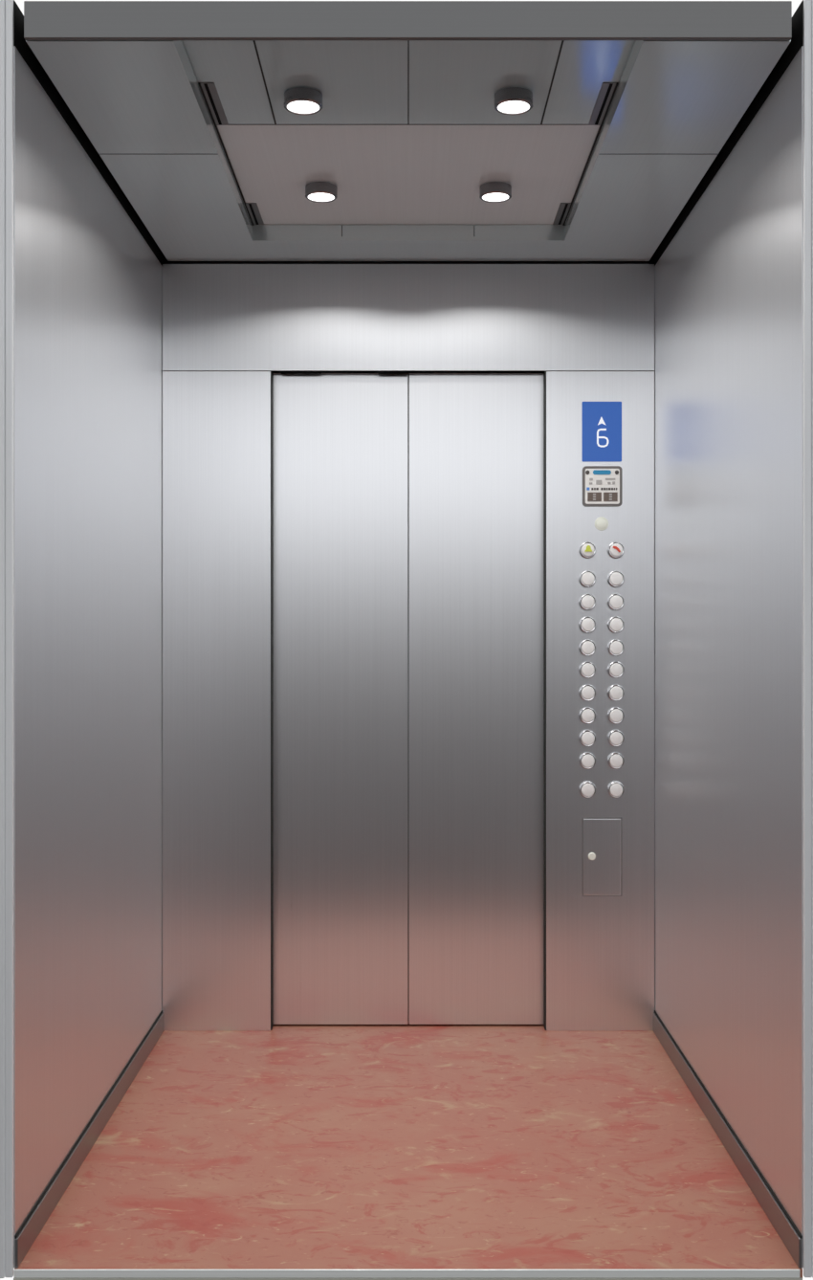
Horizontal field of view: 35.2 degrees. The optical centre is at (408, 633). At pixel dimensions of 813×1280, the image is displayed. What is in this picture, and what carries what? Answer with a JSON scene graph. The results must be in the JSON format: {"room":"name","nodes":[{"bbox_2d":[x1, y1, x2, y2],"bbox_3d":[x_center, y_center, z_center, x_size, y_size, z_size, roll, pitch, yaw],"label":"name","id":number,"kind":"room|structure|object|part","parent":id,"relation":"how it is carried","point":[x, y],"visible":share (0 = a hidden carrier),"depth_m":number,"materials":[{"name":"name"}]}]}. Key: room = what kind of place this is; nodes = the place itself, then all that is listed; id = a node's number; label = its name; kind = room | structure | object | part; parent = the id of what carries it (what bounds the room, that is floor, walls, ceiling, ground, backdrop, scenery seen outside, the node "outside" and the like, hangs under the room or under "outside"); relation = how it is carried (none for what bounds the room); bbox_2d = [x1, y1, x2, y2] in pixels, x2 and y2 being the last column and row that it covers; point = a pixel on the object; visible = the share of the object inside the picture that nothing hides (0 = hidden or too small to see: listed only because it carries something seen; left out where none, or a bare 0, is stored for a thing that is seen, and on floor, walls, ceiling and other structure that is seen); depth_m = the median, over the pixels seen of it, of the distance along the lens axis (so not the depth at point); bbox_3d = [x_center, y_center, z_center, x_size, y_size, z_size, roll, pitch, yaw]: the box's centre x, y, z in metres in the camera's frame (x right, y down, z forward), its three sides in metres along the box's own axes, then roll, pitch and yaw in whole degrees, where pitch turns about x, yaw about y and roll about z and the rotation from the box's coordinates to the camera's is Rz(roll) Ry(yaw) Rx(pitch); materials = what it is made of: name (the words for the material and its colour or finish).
{"room":"elevator interior","nodes":[
{"label":"elevator interior","id":0,"kind":"room"},
{"bbox_2d":[13,45,162,1268],"bbox_3d":[-0.789,0.046,3.262,0.040,2.387,1.516,0,0,0],"label":"wall","id":1,"kind":"structure","parent":0,"point":[88,285],"depth_m":3.01,"materials":[{"name":"metal"}]},
{"bbox_2d":[0,0,13,1278],"bbox_3d":[-0.805,-0.023,2.497,0.068,2.554,0.013,0,0,0],"label":"trim","id":2,"kind":"structure","parent":1,"relation":"attached to","point":[6,6],"depth_m":2.49,"materials":[{"name":"metal"}]},
{"bbox_2d":[14,1010,163,1268],"bbox_3d":[-0.766,1.208,3.251,0.006,0.064,1.497,0,0,0],"label":"baseboard","id":3,"kind":"structure","parent":1,"relation":"attached to","point":[30,1229],"depth_m":2.99,"materials":[{"name":"metal"}]},
{"bbox_2d":[13,0,168,265],"bbox_3d":[-0.774,-1.196,3.300,0.069,0.098,1.599,0,0,0],"label":"trim","id":4,"kind":"structure","parent":1,"relation":"attached to","point":[20,43],"depth_m":2.95,"materials":[{"name":"black metal"}]},
{"bbox_2d":[13,1269,799,1278],"bbox_3d":[-0.003,1.247,2.498,1.532,0.016,0.004,0,0,0],"label":"trim","id":5,"kind":"structure","parent":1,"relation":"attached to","point":[17,1273],"depth_m":2.50,"materials":[{"name":"metal"}]},
{"bbox_2d":[162,264,654,1030],"bbox_3d":[0.000,0.015,4.062,1.618,2.511,0.125,0,0,0],"label":"wall","id":6,"kind":"structure","parent":0,"point":[589,328],"depth_m":4.00,"materials":[{"name":"metal"}]},
{"bbox_3d":[-0.599,0.211,4.020,0.338,2.058,0.040,0,0,0],"label":"return panel","id":7,"kind":"part","parent":6,"relation":"part of","materials":[{"name":"metal"}]},
{"bbox_2d":[272,373,408,1024],"bbox_3d":[-0.231,0.192,4.058,0.459,2.083,0.030,0,0,0],"label":"door","id":8,"kind":"structure","parent":6,"relation":"in","point":[341,440],"depth_m":4.04,"materials":[{"name":"metal"}]},
{"bbox_3d":[0.000,-0.986,4.020,1.535,0.334,0.040,0,0,0],"label":"transom panel","id":9,"kind":"part","parent":6,"relation":"part of","materials":[{"name":"metal"}]},
{"bbox_2d":[408,373,544,1024],"bbox_3d":[0.231,0.192,4.058,0.459,2.083,0.030,0,0,0],"label":"door","id":10,"kind":"structure","parent":6,"relation":"in","point":[475,440],"depth_m":4.04,"materials":[{"name":"metal"}]},
{"bbox_2d":[579,751,595,769],"bbox_3d":[0.559,0.397,3.991,0.053,0.053,0.018,0,0,0],"label":"button","id":11,"kind":"object","parent":6,"relation":"attached to","point":[586,761],"visible":1,"depth_m":3.98,"materials":[{"name":"silver metal"}]},
{"bbox_2d":[579,570,595,587],"bbox_3d":[0.559,-0.170,3.991,0.053,0.053,0.018,0,0,0],"label":"button","id":12,"kind":"object","parent":6,"relation":"attached to","point":[588,579],"visible":1,"depth_m":3.98,"materials":[{"name":"silver metal"}]},
{"bbox_2d":[579,661,595,678],"bbox_3d":[0.559,0.113,3.991,0.053,0.053,0.018,0,0,0],"label":"button","id":13,"kind":"object","parent":6,"relation":"attached to","point":[587,669],"visible":1,"depth_m":3.98,"materials":[{"name":"silver metal"}]},
{"bbox_2d":[579,616,595,633],"bbox_3d":[0.559,-0.027,3.991,0.053,0.053,0.018,0,0,0],"label":"button","id":14,"kind":"object","parent":6,"relation":"attached to","point":[587,624],"visible":1,"depth_m":3.98,"materials":[{"name":"silver metal"}]},
{"bbox_2d":[579,684,595,701],"bbox_3d":[0.559,0.185,3.991,0.053,0.053,0.018,0,0,0],"label":"button","id":15,"kind":"object","parent":6,"relation":"attached to","point":[587,692],"visible":1,"depth_m":3.98,"materials":[{"name":"silver metal"}]},
{"bbox_2d":[579,541,595,558],"bbox_3d":[0.559,-0.260,3.990,0.053,0.053,0.021,0,0,0],"label":"button","id":16,"kind":"object","parent":6,"relation":"attached to","point":[587,548],"visible":1,"depth_m":3.98,"materials":[{"name":"silver metal"}]},
{"bbox_2d":[579,780,595,797],"bbox_3d":[0.559,0.487,3.991,0.053,0.053,0.018,0,0,0],"label":"button","id":17,"kind":"object","parent":6,"relation":"attached to","point":[587,789],"visible":1,"depth_m":3.98,"materials":[{"name":"silver metal"}]},
{"bbox_2d":[579,593,595,610],"bbox_3d":[0.559,-0.098,3.991,0.053,0.053,0.018,0,0,0],"label":"button","id":18,"kind":"object","parent":6,"relation":"attached to","point":[587,602],"visible":1,"depth_m":3.98,"materials":[{"name":"silver metal"}]},
{"bbox_2d":[579,639,595,656],"bbox_3d":[0.559,0.045,3.991,0.053,0.053,0.018,0,0,0],"label":"button","id":19,"kind":"object","parent":6,"relation":"attached to","point":[587,647],"visible":1,"depth_m":3.98,"materials":[{"name":"silver metal"}]},
{"bbox_2d":[579,729,595,747],"bbox_3d":[0.559,0.327,3.991,0.053,0.053,0.018,0,0,0],"label":"button","id":20,"kind":"object","parent":6,"relation":"attached to","point":[587,738],"visible":1,"depth_m":3.98,"materials":[{"name":"silver metal"}]},
{"bbox_2d":[579,706,595,724],"bbox_3d":[0.559,0.256,3.991,0.053,0.053,0.018,0,0,0],"label":"button","id":21,"kind":"object","parent":6,"relation":"attached to","point":[586,714],"visible":1,"depth_m":3.98,"materials":[{"name":"silver metal"}]},
{"bbox_3d":[0.599,0.211,4.020,0.338,2.058,0.040,0,0,0],"label":"return panel","id":22,"kind":"part","parent":6,"relation":"part of","materials":[{"name":"metal"}]},
{"bbox_2d":[595,516,608,530],"bbox_3d":[0.603,-0.342,3.997,0.043,0.043,0.006,0,0,0],"label":"indicator","id":23,"kind":"object","parent":6,"relation":"attached to","point":[601,523],"visible":1,"depth_m":4.00,"materials":[{"name":"white plastic"}]},
{"bbox_2d":[581,401,621,462],"bbox_3d":[0.604,-0.629,3.998,0.124,0.187,0.004,0,0,0],"label":"display","id":24,"kind":"object","parent":6,"relation":"attached to","point":[601,421],"visible":1,"depth_m":4.00,"materials":[{"name":"blue"}]},
{"bbox_2d":[582,817,621,896],"bbox_3d":[0.605,0.697,3.996,0.125,0.245,0.008,0,0,0],"label":"hatch","id":25,"kind":"object","parent":6,"relation":"attached to","point":[602,837],"visible":1,"depth_m":4.00,"materials":[{"name":"metal"}]},
{"bbox_2d":[582,465,622,507],"bbox_3d":[0.605,-0.458,3.995,0.124,0.125,0.009,0,0,0],"label":"plate","id":26,"kind":"object","parent":6,"relation":"attached to","point":[602,485],"visible":1,"depth_m":3.99,"materials":[{"name":"grey plastic"}]},
{"bbox_3d":[0.580,-0.425,3.993,0.043,0.027,0.002,0,0,0],"label":"brown panel","id":27,"kind":"part","parent":26,"relation":"part of","materials":[{"name":"brown plastic"}]},
{"bbox_2d":[589,478,615,484],"bbox_3d":[0.604,-0.474,3.993,0.082,0.020,0.001,0,0,0],"label":"print","id":28,"kind":"object","parent":26,"relation":"on","point":[591,480],"depth_m":3.99,"materials":[{"name":"grey"}]},
{"bbox_2d":[591,487,617,489],"bbox_3d":[0.611,-0.450,3.993,0.081,0.007,0.001,0,0,0],"label":"print","id":29,"kind":"object","parent":26,"relation":"on","point":[591,488],"depth_m":3.99,"materials":[{"name":"grey"}]},
{"bbox_3d":[0.630,-0.425,3.993,0.043,0.027,0.002,0,0,0],"label":"brown panel","id":30,"kind":"part","parent":26,"relation":"part of","materials":[{"name":"brown plastic"}]},
{"bbox_2d":[607,616,624,633],"bbox_3d":[0.647,-0.027,3.991,0.053,0.053,0.018,0,0,0],"label":"button","id":31,"kind":"object","parent":6,"relation":"attached to","point":[615,624],"visible":1,"depth_m":3.98,"materials":[{"name":"silver metal"}]},
{"bbox_2d":[607,661,624,678],"bbox_3d":[0.647,0.113,3.991,0.053,0.053,0.018,0,0,0],"label":"button","id":32,"kind":"object","parent":6,"relation":"attached to","point":[615,669],"visible":1,"depth_m":3.98,"materials":[{"name":"silver metal"}]},
{"bbox_2d":[607,570,624,587],"bbox_3d":[0.647,-0.170,3.991,0.053,0.053,0.018,0,0,0],"label":"button","id":33,"kind":"object","parent":6,"relation":"attached to","point":[615,579],"visible":1,"depth_m":3.98,"materials":[{"name":"silver metal"}]},
{"bbox_2d":[607,751,624,769],"bbox_3d":[0.647,0.397,3.991,0.053,0.053,0.018,0,0,0],"label":"button","id":34,"kind":"object","parent":6,"relation":"attached to","point":[615,761],"visible":1,"depth_m":3.98,"materials":[{"name":"silver metal"}]},
{"bbox_2d":[607,541,624,558],"bbox_3d":[0.647,-0.260,3.990,0.053,0.053,0.020,0,0,0],"label":"button","id":35,"kind":"object","parent":6,"relation":"attached to","point":[616,550],"visible":1,"depth_m":3.98,"materials":[{"name":"silver metal"}]},
{"bbox_2d":[607,684,624,701],"bbox_3d":[0.647,0.185,3.991,0.053,0.053,0.018,0,0,0],"label":"button","id":36,"kind":"object","parent":6,"relation":"attached to","point":[616,692],"visible":1,"depth_m":3.98,"materials":[{"name":"silver metal"}]},
{"bbox_2d":[607,780,624,797],"bbox_3d":[0.647,0.487,3.991,0.053,0.053,0.018,0,0,0],"label":"button","id":37,"kind":"object","parent":6,"relation":"attached to","point":[615,789],"visible":1,"depth_m":3.98,"materials":[{"name":"silver metal"}]},
{"bbox_2d":[607,639,624,656],"bbox_3d":[0.647,0.045,3.991,0.053,0.053,0.018,0,0,0],"label":"button","id":38,"kind":"object","parent":6,"relation":"attached to","point":[615,647],"visible":1,"depth_m":3.98,"materials":[{"name":"silver metal"}]},
{"bbox_2d":[607,593,624,610],"bbox_3d":[0.647,-0.098,3.991,0.053,0.053,0.018,0,0,0],"label":"button","id":39,"kind":"object","parent":6,"relation":"attached to","point":[617,602],"visible":1,"depth_m":3.98,"materials":[{"name":"silver metal"}]},
{"bbox_2d":[607,729,624,746],"bbox_3d":[0.647,0.327,3.991,0.053,0.053,0.018,0,0,0],"label":"button","id":40,"kind":"object","parent":6,"relation":"attached to","point":[615,737],"visible":1,"depth_m":3.98,"materials":[{"name":"silver metal"}]},
{"bbox_2d":[607,706,624,724],"bbox_3d":[0.647,0.256,3.991,0.053,0.053,0.018,0,0,0],"label":"button","id":41,"kind":"object","parent":6,"relation":"attached to","point":[615,715],"visible":1,"depth_m":3.98,"materials":[{"name":"silver metal"}]},
{"bbox_2d":[14,1024,802,1278],"bbox_3d":[0.000,1.255,3.300,1.538,0.030,1.600,0,0,0],"label":"floor","id":42,"kind":"structure","parent":0,"point":[284,1146],"depth_m":3.02,"materials":[{"name":"stone"}]},
{"bbox_2d":[25,39,791,264],"bbox_3d":[0.000,-1.194,3.307,1.500,0.078,1.586,0,0,0],"label":"ceiling","id":43,"kind":"structure","parent":0,"point":[199,137],"depth_m":3.10,"materials":[{"name":"metal"}]},
{"bbox_3d":[-0.606,-1.167,3.256,0.289,0.012,1.484,0,0,0],"label":"panel","id":44,"kind":"part","parent":43,"relation":"part of","materials":[{"name":"metal"}]},
{"bbox_2d":[198,82,228,124],"bbox_3d":[-0.444,-1.208,2.926,0.033,0.004,0.228,0,0,0],"label":"ceiling vent","id":45,"kind":"object","parent":43,"relation":"in","point":[212,95],"depth_m":2.91,"materials":[{"name":"black metal"}]},
{"bbox_2d":[245,202,264,224],"bbox_3d":[-0.444,-1.208,3.692,0.033,0.004,0.185,0,0,0],"label":"ceiling vent","id":46,"kind":"object","parent":43,"relation":"in","point":[254,211],"depth_m":3.68,"materials":[{"name":"black metal"}]},
{"bbox_2d":[284,87,322,114],"bbox_3d":[-0.236,-1.193,2.876,0.087,0.030,0.087,0,0,0],"label":"recessed light","id":47,"kind":"object","parent":43,"relation":"in","point":[297,100],"visible":1,"depth_m":2.85,"materials":[{"name":"grey metal"}]},
{"bbox_2d":[286,100,319,112],"bbox_3d":[-0.236,-1.184,2.876,0.072,0.009,0.072,0,0,0],"label":"diffuser","id":48,"kind":"object","parent":47,"relation":"attached to","point":[293,106],"depth_m":2.87,"materials":[{"name":"white plastic"}]},
{"bbox_2d":[305,181,337,202],"bbox_3d":[-0.236,-1.193,3.470,0.087,0.030,0.087,0,0,0],"label":"recessed light","id":49,"kind":"object","parent":43,"relation":"in","point":[315,191],"visible":1,"depth_m":3.44,"materials":[{"name":"grey metal"}]},
{"bbox_2d":[308,193,334,200],"bbox_3d":[-0.236,-1.184,3.470,0.072,0.009,0.072,0,0,0],"label":"diffuser","id":50,"kind":"object","parent":49,"relation":"attached to","point":[311,196],"depth_m":3.47,"materials":[{"name":"white plastic"}]},
{"bbox_3d":[0.000,-1.214,3.422,0.942,0.012,0.755,0,0,0],"label":"panel","id":51,"kind":"part","parent":43,"relation":"part of","materials":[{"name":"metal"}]},
{"bbox_3d":[0.000,-1.214,2.779,0.942,0.012,0.530,0,0,0],"label":"panel","id":52,"kind":"part","parent":43,"relation":"part of","materials":[{"name":"metal"}]},
{"bbox_3d":[0.000,-1.167,3.894,0.922,0.012,0.208,0,0,0],"label":"border panel","id":53,"kind":"part","parent":43,"relation":"part of","materials":[{"name":"metal"}]},
{"bbox_2d":[479,181,511,202],"bbox_3d":[0.236,-1.193,3.470,0.087,0.030,0.087,0,0,0],"label":"recessed light","id":54,"kind":"object","parent":43,"relation":"in","point":[492,191],"visible":1,"depth_m":3.44,"materials":[{"name":"grey metal"}]},
{"bbox_2d":[482,193,508,200],"bbox_3d":[0.236,-1.184,3.470,0.072,0.009,0.072,0,0,0],"label":"diffuser","id":55,"kind":"object","parent":54,"relation":"attached to","point":[485,196],"depth_m":3.47,"materials":[{"name":"white plastic"}]},
{"bbox_2d":[494,87,532,114],"bbox_3d":[0.236,-1.193,2.876,0.087,0.030,0.087,0,0,0],"label":"recessed light","id":56,"kind":"object","parent":43,"relation":"in","point":[510,100],"visible":1,"depth_m":2.85,"materials":[{"name":"grey metal"}]},
{"bbox_2d":[497,100,529,112],"bbox_3d":[0.236,-1.184,2.876,0.072,0.009,0.072,0,0,0],"label":"diffuser","id":57,"kind":"object","parent":56,"relation":"attached to","point":[503,106],"depth_m":2.87,"materials":[{"name":"white plastic"}]},
{"bbox_2d":[552,202,571,224],"bbox_3d":[0.444,-1.208,3.692,0.033,0.004,0.185,0,0,0],"label":"ceiling vent","id":58,"kind":"object","parent":43,"relation":"in","point":[562,211],"depth_m":3.68,"materials":[{"name":"black metal"}]},
{"bbox_2d":[588,82,617,124],"bbox_3d":[0.444,-1.208,2.926,0.033,0.004,0.228,0,0,0],"label":"ceiling vent","id":59,"kind":"object","parent":43,"relation":"in","point":[604,95],"depth_m":2.91,"materials":[{"name":"black metal"}]},
{"bbox_3d":[0.606,-1.167,3.256,0.289,0.012,1.484,0,0,0],"label":"panel","id":60,"kind":"part","parent":43,"relation":"part of","materials":[{"name":"metal"}]},
{"bbox_2d":[654,45,803,1268],"bbox_3d":[0.789,0.046,3.262,0.040,2.387,1.516,0,0,0],"label":"wall","id":61,"kind":"structure","parent":0,"point":[729,284],"depth_m":3.02,"materials":[{"name":"metal"}]},
{"bbox_2d":[23,0,792,40],"bbox_3d":[-0.001,-1.197,2.506,1.498,0.072,0.012,0,0,0],"label":"trim","id":62,"kind":"structure","parent":61,"relation":"attached to","point":[43,20],"depth_m":2.50,"materials":[{"name":"metal"}]},
{"bbox_2d":[13,1277,802,1279],"bbox_3d":[-0.001,1.278,2.497,1.536,0.044,0.005,0,0,0],"label":"trim","id":63,"kind":"structure","parent":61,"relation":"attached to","point":[800,1278],"depth_m":2.49,"materials":[{"name":"grey metal"}]},
{"bbox_2d":[648,0,803,265],"bbox_3d":[0.774,-1.196,3.300,0.069,0.098,1.599,0,0,0],"label":"trim","id":64,"kind":"structure","parent":61,"relation":"attached to","point":[797,40],"depth_m":2.94,"materials":[{"name":"black metal"}]},
{"bbox_2d":[653,1010,802,1268],"bbox_3d":[0.766,1.208,3.251,0.006,0.064,1.497,0,0,0],"label":"baseboard","id":65,"kind":"structure","parent":61,"relation":"attached to","point":[786,1229],"depth_m":2.98,"materials":[{"name":"metal"}]},
{"bbox_2d":[803,0,812,1278],"bbox_3d":[0.805,-0.023,2.497,0.068,2.554,0.013,0,0,0],"label":"trim","id":66,"kind":"structure","parent":61,"relation":"attached to","point":[807,4],"depth_m":2.49,"materials":[{"name":"metal"}]}
]}

